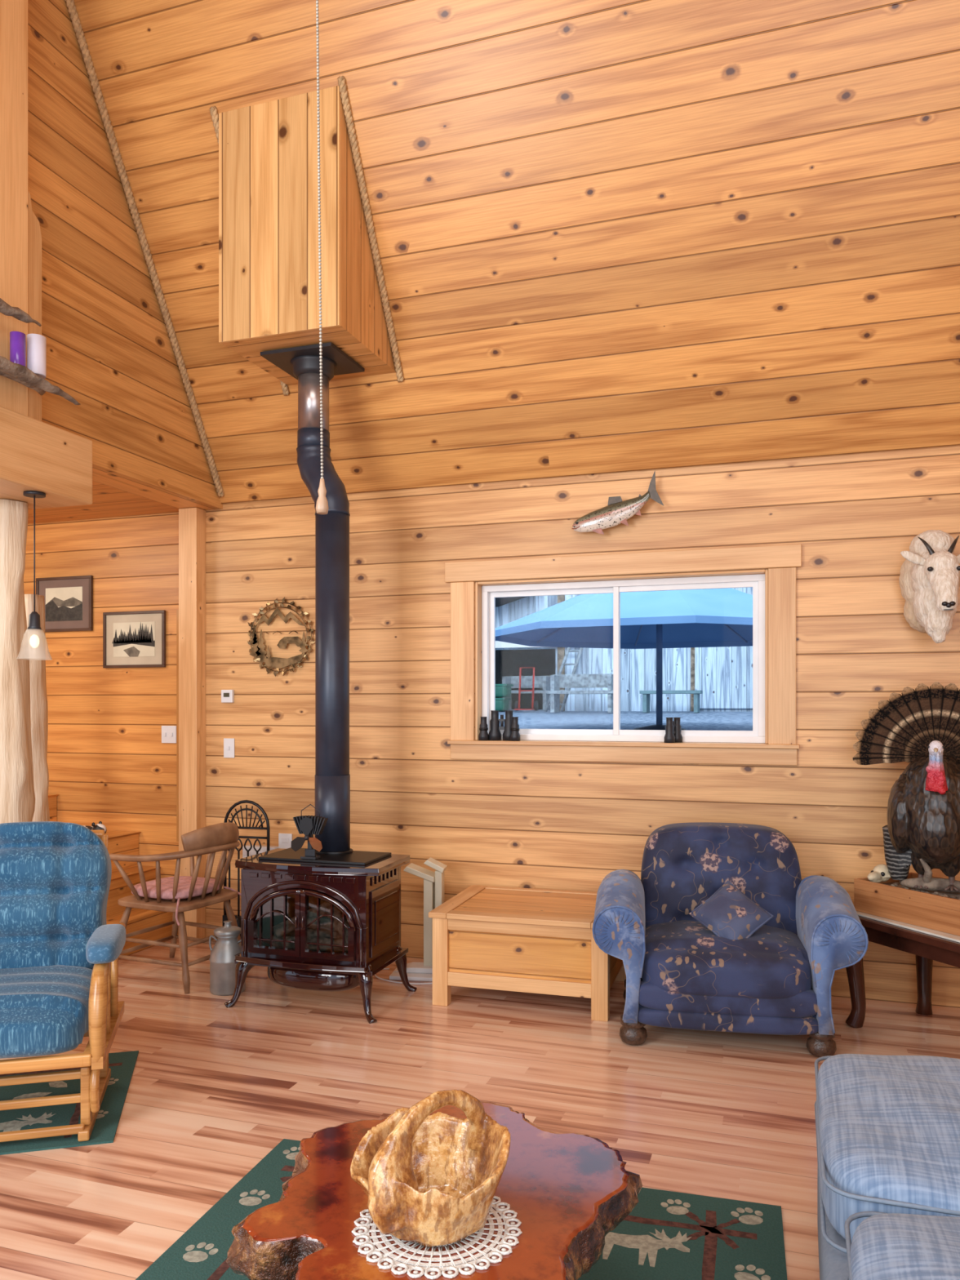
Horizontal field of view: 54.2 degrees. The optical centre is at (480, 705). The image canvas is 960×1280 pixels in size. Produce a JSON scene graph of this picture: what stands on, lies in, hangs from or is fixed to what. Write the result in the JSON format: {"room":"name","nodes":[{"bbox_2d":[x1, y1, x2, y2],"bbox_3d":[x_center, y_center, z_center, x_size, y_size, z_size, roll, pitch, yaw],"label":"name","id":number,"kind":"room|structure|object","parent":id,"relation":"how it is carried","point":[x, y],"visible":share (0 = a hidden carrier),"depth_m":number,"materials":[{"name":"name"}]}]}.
{"room":"cabin living room","nodes":[
{"label":"cabin living room","id":0,"kind":"room"},
{"bbox_2d":[27,480,178,524],"bbox_3d":[-3.982,-1.285,3.544,2.600,0.130,5.800,0,0,18],"label":"ceiling","id":1,"kind":"structure","parent":0,"point":[108,501],"depth_m":5.81,"materials":[{"name":"brown wood"}]},
{"bbox_2d":[27,0,222,510],"bbox_3d":[-2.013,-2.824,4.942,0.250,3.209,1.900,0,0,18],"label":"wall","id":2,"kind":"structure","parent":0,"point":[109,348],"depth_m":4.76,"materials":[{"name":"brown wood"}]},
{"bbox_2d":[0,0,27,416],"bbox_3d":[-2.135,-2.395,3.802,0.220,2.310,0.560,0,0,18],"label":"post","id":3,"kind":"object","parent":2,"relation":"attached to","point":[13,13],"depth_m":3.96,"materials":[{"name":"brown wood"}]},
{"bbox_2d":[0,297,41,326],"bbox_3d":[-2.007,-1.594,3.663,0.129,0.090,0.688,0,0,18],"label":"branch","id":4,"kind":"object","parent":2,"relation":"attached to","point":[6,309],"visible":1,"depth_m":3.84,"materials":[{"name":"brown wood"}]},
{"bbox_2d":[27,190,41,421],"bbox_3d":[-2.033,-1.735,4.109,0.200,0.990,0.083,0,0,18],"label":"trim","id":5,"kind":"structure","parent":2,"relation":"attached to","point":[34,237],"depth_m":4.07,"materials":[{"name":"brown wood"}]},
{"bbox_2d":[0,355,80,404],"bbox_3d":[-1.953,-1.373,3.772,0.205,0.093,0.841,0,0,18],"label":"shelf","id":6,"kind":"object","parent":2,"relation":"attached to","point":[19,373],"visible":1,"depth_m":3.87,"materials":[{"name":"brown wood"}]},
{"bbox_2d":[9,331,26,366],"bbox_3d":[-1.914,-1.470,3.881,0.060,0.140,0.060,0,0,18],"label":"candle","id":7,"kind":"object","parent":6,"relation":"on","point":[17,339],"visible":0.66,"depth_m":3.86,"materials":[{"name":"purple wax"}]},
{"bbox_2d":[26,333,46,378],"bbox_3d":[-1.873,-1.474,3.957,0.076,0.165,0.076,0,0,18],"label":"candle","id":8,"kind":"object","parent":6,"relation":"on","point":[36,343],"visible":0.79,"depth_m":3.93,"materials":[{"name":"white wax"}]},
{"bbox_2d":[0,405,92,509],"bbox_3d":[-2.191,-1.090,3.779,0.350,0.300,1.380,0,0,18],"label":"beam","id":9,"kind":"structure","parent":2,"relation":"attached to","point":[37,455],"depth_m":4.11,"materials":[{"name":"brown wood"}]},
{"bbox_2d":[22,490,45,648],"bbox_3d":[-1.963,-0.572,4.130,0.143,0.733,0.143,0,0,18],"label":"pendant lamp","id":10,"kind":"object","parent":9,"relation":"hanging from","point":[34,624],"visible":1,"depth_m":4.12,"materials":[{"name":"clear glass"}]},
{"bbox_2d":[26,611,41,630],"bbox_3d":[-1.963,-0.375,4.130,0.060,0.080,0.060,0,0,18],"label":"socket","id":11,"kind":"object","parent":10,"relation":"attached to","point":[34,624],"depth_m":4.11,"materials":[{"name":"black metal"}]},
{"bbox_2d":[65,0,223,497],"bbox_3d":[-1.942,-3.171,4.681,0.045,3.785,2.286,0,0,18],"label":"trim","id":12,"kind":"structure","parent":2,"relation":"attached to","point":[72,10],"depth_m":5.03,"materials":[{"name":"wicker"}]},
{"bbox_2d":[0,938,959,1279],"bbox_3d":[-1.137,1.500,2.594,8.600,0.100,5.800,0,0,18],"label":"floor","id":13,"kind":"structure","parent":0,"point":[214,1088],"depth_m":3.54,"materials":[{"name":"laminate"}]},
{"bbox_2d":[0,498,35,823],"bbox_3d":[-2.171,0.258,4.311,0.230,2.385,0.233,0,0,18],"label":"log post","id":14,"kind":"object","parent":13,"relation":"on","point":[17,795],"visible":0.69,"depth_m":4.26,"materials":[{"name":"beige wood"}]},
{"bbox_2d":[24,594,49,821],"bbox_3d":[-2.494,0.415,5.241,0.174,2.070,0.167,0,0,18],"label":"log post","id":15,"kind":"object","parent":13,"relation":"on","point":[38,697],"visible":0.28,"depth_m":5.20,"materials":[{"name":"beige wood"}]},
{"bbox_2d":[0,1050,138,1155],"bbox_3d":[-1.904,1.446,3.368,1.200,0.008,0.840,0,0,-15],"label":"rug","id":16,"kind":"object","parent":13,"relation":"on","point":[122,1064],"visible":0.54,"depth_m":3.33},
{"bbox_2d":[0,821,125,1142],"bbox_3d":[-1.660,0.940,3.368,0.754,1.002,0.823,0,0,-15],"label":"glider rocker","id":17,"kind":"object","parent":16,"relation":"on","point":[60,953],"visible":1,"depth_m":3.40,"materials":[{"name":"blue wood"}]},
{"bbox_2d":[0,964,92,1058],"bbox_3d":[-1.633,1.047,3.264,0.570,0.203,0.600,0,0,-15],"label":"seat cushion","id":18,"kind":"object","parent":17,"relation":"on","point":[46,1010],"depth_m":3.09,"materials":[{"name":"blue fabric"}]},
{"bbox_2d":[0,821,111,969],"bbox_3d":[-1.708,0.751,3.553,0.563,0.610,0.245,0,-14,-15],"label":"cushion","id":19,"kind":"object","parent":17,"relation":"on","point":[55,876],"depth_m":3.50,"materials":[{"name":"blue fabric"}]},
{"bbox_2d":[48,793,177,959],"bbox_3d":[-3.166,0.910,5.926,2.440,1.080,0.755,0,0,18],"label":"stairs","id":20,"kind":"structure","parent":13,"relation":"on","point":[123,842],"depth_m":5.71,"materials":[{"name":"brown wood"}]},
{"bbox_2d":[82,821,106,834],"bbox_3d":[-2.444,0.752,5.729,0.378,0.102,0.135,0,0,18],"label":"plush toy","id":21,"kind":"object","parent":20,"relation":"on","point":[100,826],"visible":0.21,"depth_m":5.67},
{"bbox_2d":[109,822,240,993],"bbox_3d":[-1.616,1.035,5.051,0.618,0.839,0.638,0,0,25],"label":"wooden chair","id":22,"kind":"object","parent":13,"relation":"on","point":[210,840],"visible":0.73,"depth_m":4.87,"materials":[{"name":"brown wood"}]},
{"bbox_2d":[131,875,240,925],"bbox_3d":[-1.604,1.026,5.044,0.461,0.158,0.542,0,0,25],"label":"pad","id":23,"kind":"object","parent":22,"relation":"on","point":[184,882],"visible":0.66,"depth_m":4.93,"materials":[{"name":"pink fabric"}]},
{"bbox_2d":[208,920,245,995],"bbox_3d":[-1.284,1.274,4.773,0.184,0.352,0.184,0,0,-34],"label":"milk can","id":24,"kind":"object","parent":13,"relation":"on","point":[222,965],"visible":0.8,"depth_m":4.70,"materials":[{"name":"metal"}]},
{"bbox_2d":[222,800,270,937],"bbox_3d":[-1.369,1.000,5.497,0.320,0.899,0.220,0,0,14],"label":"tool rack","id":25,"kind":"object","parent":13,"relation":"on","point":[237,917],"visible":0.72,"depth_m":5.48,"materials":[{"name":"black metal"}]},
{"bbox_2d":[224,847,417,1023],"bbox_3d":[-0.780,1.097,4.639,0.801,0.737,0.555,0,0,17],"label":"wood stove","id":26,"kind":"object","parent":13,"relation":"on","point":[330,922],"visible":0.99,"depth_m":4.47,"materials":[{"name":"brown metal"}]},
{"bbox_2d":[290,804,328,859],"bbox_3d":[-0.829,0.609,4.544,0.176,0.264,0.079,0,0,18],"label":"fan","id":27,"kind":"object","parent":26,"relation":"on","point":[308,825],"visible":1,"depth_m":4.53,"materials":[{"name":"black metal"}]},
{"bbox_2d":[260,342,364,852],"bbox_3d":[-0.850,-0.532,4.859,0.429,2.521,0.380,0,0,18],"label":"stovepipe","id":28,"kind":"object","parent":26,"relation":"on","point":[332,776],"visible":0.88,"depth_m":4.71,"materials":[{"name":"black metal"}]},
{"bbox_2d":[374,968,432,984],"bbox_3d":[-0.398,1.442,4.981,0.436,0.007,0.198,0,0,28],"label":"power cord","id":29,"kind":"object","parent":13,"relation":"on","point":[375,975],"visible":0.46,"depth_m":4.89,"materials":[{"name":"white plastic"}]},
{"bbox_2d":[389,857,447,981],"bbox_3d":[-0.326,1.141,5.051,0.280,0.619,0.230,0,0,8],"label":"stand","id":30,"kind":"object","parent":13,"relation":"on","point":[433,882],"visible":0.68,"depth_m":5.05,"materials":[{"name":"beige paint"}]},
{"bbox_2d":[135,1138,786,1279],"bbox_3d":[-0.181,1.446,1.874,1.580,0.008,2.160,0,0,15],"label":"area rug","id":31,"kind":"object","parent":13,"relation":"on","point":[667,1235],"visible":0.49,"depth_m":2.53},
{"bbox_2d":[226,1101,642,1279],"bbox_3d":[-0.112,1.231,1.968,0.816,0.403,1.072,0,0,18],"label":"coffee table","id":32,"kind":"object","parent":31,"relation":"on","point":[567,1192],"visible":0.64,"depth_m":1.92,"materials":[{"name":"brown wood"}]},
{"bbox_2d":[351,1195,522,1279],"bbox_3d":[-0.084,1.027,1.847,0.333,0.006,0.336,0,0,-12],"label":"doily","id":33,"kind":"object","parent":32,"relation":"on","point":[425,1268],"visible":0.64,"depth_m":1.77,"materials":[{"name":"white fabric"}]},
{"bbox_2d":[350,1088,511,1246],"bbox_3d":[-0.099,0.895,1.850,0.316,0.260,0.248,0,0,10],"label":"basket","id":34,"kind":"object","parent":33,"relation":"on","point":[433,1180],"visible":1,"depth_m":1.82,"materials":[{"name":"brown wood"}]},
{"bbox_2d":[428,884,626,1021],"bbox_3d":[0.276,1.224,4.755,0.883,0.452,0.725,0,0,16],"label":"chest","id":35,"kind":"object","parent":13,"relation":"on","point":[532,940],"visible":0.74,"depth_m":4.47,"materials":[{"name":"brown wood"}]},
{"bbox_2d":[591,822,868,1057],"bbox_3d":[1.090,1.010,4.247,1.113,0.880,0.787,0,0,10],"label":"armchair","id":36,"kind":"object","parent":13,"relation":"on","point":[777,980],"visible":0.98,"depth_m":3.97,"materials":[{"name":"blue fabric"}]},
{"bbox_2d":[641,920,811,999],"bbox_3d":[1.083,1.109,4.204,0.720,0.237,0.700,0,0,10],"label":"seat cushion","id":37,"kind":"object","parent":36,"relation":"on","point":[682,959],"depth_m":3.91,"materials":[{"name":"blue fabric"}]},
{"bbox_2d":[688,880,773,939],"bbox_3d":[1.105,0.920,4.123,0.298,0.262,0.214,0,0,44],"label":"throw pillow","id":38,"kind":"object","parent":36,"relation":"on","point":[728,913],"visible":0.95,"depth_m":4.08,"materials":[{"name":"blue fabric"}]},
{"bbox_2d":[814,1053,959,1279],"bbox_3d":[1.299,1.055,1.822,1.191,0.790,1.700,0,0,18],"label":"sofa","id":39,"kind":"object","parent":13,"relation":"on","point":[887,1127],"visible":1,"depth_m":2.07,"materials":[{"name":"blue fabric"}]},
{"bbox_2d":[848,1213,959,1279],"bbox_3d":[1.092,1.100,1.438,0.960,0.249,0.820,0,0,18],"label":"seat cushion","id":40,"kind":"object","parent":39,"relation":"on","point":[883,1246],"depth_m":1.75,"materials":[{"name":"blue fabric"}]},
{"bbox_2d":[845,911,959,1028],"bbox_3d":[2.100,1.198,3.874,0.530,0.530,1.120,0,0,-24],"label":"side table","id":41,"kind":"object","parent":13,"relation":"on","point":[927,945],"visible":0.53,"depth_m":4.10,"materials":[{"name":"brown wood"}]},
{"bbox_2d":[853,871,959,936],"bbox_3d":[2.079,0.860,3.945,0.380,0.145,0.920,0,0,-27],"label":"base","id":42,"kind":"object","parent":41,"relation":"on","point":[940,911],"visible":0.75,"depth_m":4.04,"materials":[{"name":"brown wood"}]},
{"bbox_2d":[866,864,891,883],"bbox_3d":[1.819,0.762,4.259,0.087,0.080,0.151,0,0,35],"label":"skull","id":43,"kind":"object","parent":42,"relation":"on","point":[880,873],"visible":0.93,"depth_m":4.24},
{"bbox_2d":[853,681,959,893],"bbox_3d":[2.068,0.353,4.168,0.582,0.922,0.524,0,0,-8],"label":"mounted turkey","id":44,"kind":"object","parent":42,"relation":"on","point":[919,726],"visible":1,"depth_m":4.13},
{"bbox_2d":[23,444,959,1008],"bbox_3d":[-0.196,0.000,5.411,8.600,2.900,0.140,0,0,18],"label":"wall","id":45,"kind":"structure","parent":0,"point":[563,825],"depth_m":5.31,"materials":[{"name":"brown wood"}]},
{"bbox_2d":[35,575,93,631],"bbox_3d":[-2.740,-0.670,6.174,0.450,0.360,0.020,0,0,18],"label":"framed picture","id":46,"kind":"object","parent":45,"relation":"attached to","point":[68,600],"visible":0.8,"depth_m":6.16},
{"bbox_2d":[45,586,82,621],"bbox_3d":[-2.741,-0.670,6.172,0.300,0.220,0.003,0,0,18],"label":"print","id":47,"kind":"object","parent":46,"relation":"attached to","point":[62,603],"depth_m":6.17},
{"bbox_2d":[102,609,165,667],"bbox_3d":[-2.214,-0.425,5.998,0.470,0.360,0.020,0,0,18],"label":"framed picture","id":48,"kind":"object","parent":45,"relation":"attached to","point":[131,639],"visible":1,"depth_m":5.99},
{"bbox_2d":[111,621,155,657],"bbox_3d":[-2.218,-0.426,5.998,0.328,0.221,0.004,0,0,18],"label":"print","id":49,"kind":"object","parent":48,"relation":"attached to","point":[129,638],"depth_m":6.00},
{"bbox_2d":[161,725,176,742],"bbox_3d":[-1.966,0.180,5.919,0.110,0.110,0.016,0,0,18],"label":"light switch","id":50,"kind":"object","parent":45,"relation":"attached to","point":[168,733],"visible":1,"depth_m":5.92,"materials":[{"name":"white plastic"}]},
{"bbox_2d":[176,609,178,841],"bbox_3d":[-1.869,0.125,5.880,0.059,1.450,0.029,0,0,18],"label":"trim","id":51,"kind":"structure","parent":45,"relation":"attached to","point":[177,611],"depth_m":5.87,"materials":[{"name":"brown wood"}]},
{"bbox_2d":[178,507,205,942],"bbox_3d":[-1.785,0.116,5.814,0.130,2.668,0.099,0,0,18],"label":"post","id":52,"kind":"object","parent":45,"relation":"attached to","point":[192,521],"depth_m":5.77,"materials":[{"name":"brown wood"}]},
{"bbox_2d":[221,689,234,702],"bbox_3d":[-1.556,-0.060,5.775,0.080,0.080,0.028,0,0,18],"label":"thermostat","id":53,"kind":"object","parent":45,"relation":"attached to","point":[227,695],"visible":1,"depth_m":5.76,"materials":[{"name":"white plastic"}]},
{"bbox_2d":[223,737,234,757],"bbox_3d":[-1.549,0.260,5.779,0.075,0.120,0.016,0,0,18],"label":"light switch","id":54,"kind":"object","parent":45,"relation":"attached to","point":[228,743],"visible":1,"depth_m":5.78,"materials":[{"name":"white plastic"}]},
{"bbox_2d":[242,844,278,857],"bbox_3d":[-1.329,1.125,5.680,0.220,0.550,0.065,0,0,18],"label":"wall heater","id":55,"kind":"object","parent":45,"relation":"attached to","point":[264,848],"visible":0.06,"depth_m":5.67,"materials":[{"name":"white plastic"}]},
{"bbox_2d":[247,596,315,676],"bbox_3d":[-1.201,-0.415,5.646,0.472,0.481,0.043,0,0,18],"label":"wreath","id":56,"kind":"object","parent":45,"relation":"attached to","point":[259,652],"visible":1,"depth_m":5.64,"materials":[{"name":"plant"}]},
{"bbox_2d":[278,833,292,848],"bbox_3d":[-1.174,0.835,5.655,0.090,0.130,0.015,0,0,18],"label":"wall outlet","id":57,"kind":"object","parent":45,"relation":"attached to","point":[285,840],"visible":0.67,"depth_m":5.65,"materials":[{"name":"white plastic"}]},
{"bbox_2d":[450,581,475,740],"bbox_3d":[-0.098,-0.252,5.292,0.140,0.894,0.021,0,0,18],"label":"trim","id":58,"kind":"structure","parent":45,"relation":"attached to","point":[462,593],"depth_m":5.28,"materials":[{"name":"brown wood"}]},
{"bbox_2d":[475,582,481,740],"bbox_3d":[0.001,-0.253,5.344,0.015,0.892,0.138,0,0,18],"label":"trim","id":59,"kind":"structure","parent":45,"relation":"attached to","point":[477,587],"depth_m":5.28,"materials":[{"name":"brown wood"}]},
{"bbox_2d":[571,471,663,534],"bbox_3d":[0.732,-1.069,4.973,0.489,0.321,0.098,0,0,18],"label":"fish mount","id":60,"kind":"object","parent":45,"relation":"attached to","point":[617,511],"visible":1,"depth_m":4.94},
{"bbox_2d":[477,568,764,586],"bbox_3d":[0.743,-0.692,5.096,1.550,0.014,0.138,0,0,18],"label":"trim","id":61,"kind":"structure","parent":45,"relation":"attached to","point":[759,571],"depth_m":5.03,"materials":[{"name":"brown wood"}]},
{"bbox_2d":[481,573,764,742],"bbox_3d":[0.753,-0.245,5.126,1.548,0.877,0.060,0,0,18],"label":"window","id":62,"kind":"structure","parent":45,"relation":"in","point":[489,593],"depth_m":5.10,"materials":[{"name":"white plastic"}]},
{"bbox_2d":[444,544,801,582],"bbox_3d":[0.711,-0.756,5.017,1.910,0.112,0.031,0,0,18],"label":"trim","id":63,"kind":"structure","parent":45,"relation":"attached to","point":[787,555],"depth_m":4.97,"materials":[{"name":"brown wood"}]},
{"bbox_2d":[447,740,799,748],"bbox_3d":[0.736,0.204,5.075,1.880,0.021,0.184,0,0,18],"label":"trim","id":64,"kind":"structure","parent":45,"relation":"attached to","point":[632,744],"depth_m":4.98,"materials":[{"name":"brown wood"}]},
{"bbox_2d":[478,716,488,740],"bbox_3d":[0.021,0.127,5.254,0.057,0.133,0.057,0,0,18],"label":"monocular","id":65,"kind":"object","parent":64,"relation":"on","point":[483,735],"visible":1,"depth_m":5.24,"materials":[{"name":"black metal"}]},
{"bbox_2d":[488,710,513,740],"bbox_3d":[0.123,0.110,5.262,0.154,0.168,0.072,0,0,12],"label":"binoculars","id":66,"kind":"object","parent":64,"relation":"on","point":[495,734],"visible":0.89,"depth_m":5.24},
{"bbox_2d":[510,716,519,741],"bbox_3d":[0.195,0.127,5.191,0.057,0.133,0.057,0,0,18],"label":"monocular","id":67,"kind":"object","parent":64,"relation":"on","point":[514,735],"visible":1,"depth_m":5.17,"materials":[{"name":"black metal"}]},
{"bbox_2d":[663,717,682,742],"bbox_3d":[1.021,0.127,4.952,0.122,0.133,0.057,0,0,-42],"label":"binoculars","id":68,"kind":"object","parent":64,"relation":"on","point":[673,728],"visible":1,"depth_m":4.92,"materials":[{"name":"black metal"}]},
{"bbox_2d":[450,743,797,765],"bbox_3d":[0.717,0.258,5.020,1.860,0.085,0.021,0,0,18],"label":"trim","id":69,"kind":"structure","parent":45,"relation":"attached to","point":[745,756],"depth_m":4.98,"materials":[{"name":"brown wood"}]},
{"bbox_2d":[764,568,768,743],"bbox_3d":[1.485,-0.253,4.848,0.015,0.892,0.138,0,0,18],"label":"trim","id":70,"kind":"structure","parent":45,"relation":"attached to","point":[766,570],"depth_m":4.78,"materials":[{"name":"brown wood"}]},
{"bbox_2d":[768,567,795,744],"bbox_3d":[1.531,-0.252,4.748,0.135,0.894,0.021,0,0,18],"label":"trim","id":71,"kind":"structure","parent":45,"relation":"attached to","point":[781,581],"depth_m":4.74,"materials":[{"name":"brown wood"}]},
{"bbox_2d":[898,529,959,643],"bbox_3d":[2.110,-0.556,4.333,0.327,0.537,0.442,0,0,12],"label":"goat","id":72,"kind":"object","parent":45,"relation":"attached to","point":[929,579],"visible":1,"depth_m":4.28},
{"bbox_2d":[74,0,959,503],"bbox_3d":[0.565,-3.700,3.584,6.000,4.901,2.985,0,0,18],"label":"ceiling","id":73,"kind":"structure","parent":0,"point":[612,236],"depth_m":4.44,"materials":[{"name":"brown wood"}]},
{"bbox_2d":[218,85,395,385],"bbox_3d":[-0.869,-2.361,4.848,0.660,1.131,0.685,0,0,18],"label":"box","id":74,"kind":"object","parent":73,"relation":"attached to","point":[268,286],"visible":0.99,"depth_m":4.54,"materials":[{"name":"brown wood"}]},
{"bbox_2d":[208,106,288,395],"bbox_3d":[-1.203,-2.351,4.951,0.040,1.206,0.742,0,0,18],"label":"trim","id":75,"kind":"structure","parent":74,"relation":"attached to","point":[213,110],"depth_m":4.64,"materials":[{"name":"wicker"}]},
{"bbox_2d":[337,75,404,382],"bbox_3d":[-0.539,-2.351,4.729,0.040,1.206,0.742,0,0,18],"label":"trim","id":76,"kind":"structure","parent":74,"relation":"attached to","point":[341,80],"depth_m":4.68,"materials":[{"name":"fabric"}]},
{"bbox_3d":[-0.386,-3.711,0.738,6.000,5.650,0.100,0,-31,18],"label":"ceiling","id":77,"kind":"structure","parent":0,"visible":0},
{"bbox_2d":[315,0,328,514],"bbox_3d":[-0.323,-2.895,1.898,0.032,5.010,0.026,0,0,-14],"label":"pull chain","id":78,"kind":"object","parent":77,"relation":"hanging from","point":[322,505],"visible":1,"depth_m":1.90,"materials":[{"name":"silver metal"}]},
{"label":"outside","id":79,"kind":"structure","parent":0,"visible":0},
{"bbox_2d":[498,709,752,730],"bbox_3d":[1.841,0.295,11.826,24.000,0.510,12.400,0,0,18],"label":"ground","id":80,"kind":"structure","parent":79,"point":[527,719],"depth_m":12.41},
{"bbox_2d":[495,697,511,711],"bbox_3d":[0.260,-0.022,16.308,0.470,0.230,0.390,0,0,18],"label":"storage bin","id":81,"kind":"object","parent":80,"relation":"on","point":[501,704],"visible":0.43,"depth_m":16.11,"materials":[{"name":"green plastic"}]},
{"bbox_2d":[495,684,513,697],"bbox_3d":[0.298,-0.262,16.295,0.470,0.230,0.390,0,0,18],"label":"storage bin","id":82,"kind":"object","parent":81,"relation":"on","point":[501,690],"visible":0.64,"depth_m":16.10,"materials":[{"name":"green plastic"}]},
{"bbox_2d":[502,675,550,710],"bbox_3d":[0.852,-0.240,17.070,0.900,0.620,0.420,0,0,18],"label":"bench","id":83,"kind":"object","parent":80,"relation":"on","point":[540,682],"visible":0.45,"depth_m":17.17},
{"bbox_2d":[513,666,538,711],"bbox_3d":[0.777,-0.291,16.058,0.380,0.749,0.315,0,0,18],"label":"hand truck","id":84,"kind":"object","parent":80,"relation":"on","point":[535,705],"visible":1,"depth_m":16.10,"materials":[{"name":"red paint"}]},
{"bbox_2d":[543,647,583,711],"bbox_3d":[1.452,-0.485,16.026,0.700,1.171,0.252,0,0,-27],"label":"ladder","id":85,"kind":"object","parent":80,"relation":"on","point":[568,650],"visible":0.52,"depth_m":16.05,"materials":[{"name":"grey metal"}]},
{"bbox_2d":[546,674,613,712],"bbox_3d":[1.657,-0.205,15.061,1.100,0.620,0.420,0,0,18],"label":"garden bench","id":86,"kind":"object","parent":80,"relation":"on","point":[557,682],"visible":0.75,"depth_m":15.14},
{"bbox_2d":[495,586,752,711],"bbox_3d":[3.046,-2.085,17.011,13.000,4.350,3.800,0,0,18],"label":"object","id":87,"kind":"object","parent":80,"relation":"on","point":[724,674],"visible":0.11,"depth_m":16.00,"materials":[{"name":"white wood"}]},
{"bbox_2d":[495,587,752,730],"bbox_3d":[1.726,-0.550,9.018,3.226,1.620,3.226,0,0,18],"label":"patio umbrella","id":88,"kind":"object","parent":80,"relation":"on","point":[710,617],"visible":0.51,"depth_m":8.39,"materials":[{"name":"fabric"}]},
{"bbox_2d":[639,690,702,712],"bbox_3d":[3.061,-0.070,15.003,0.950,0.350,0.400,0,0,18],"label":"bench","id":89,"kind":"object","parent":80,"relation":"on","point":[646,694],"visible":1,"depth_m":14.85,"materials":[{"name":"grey paint"}]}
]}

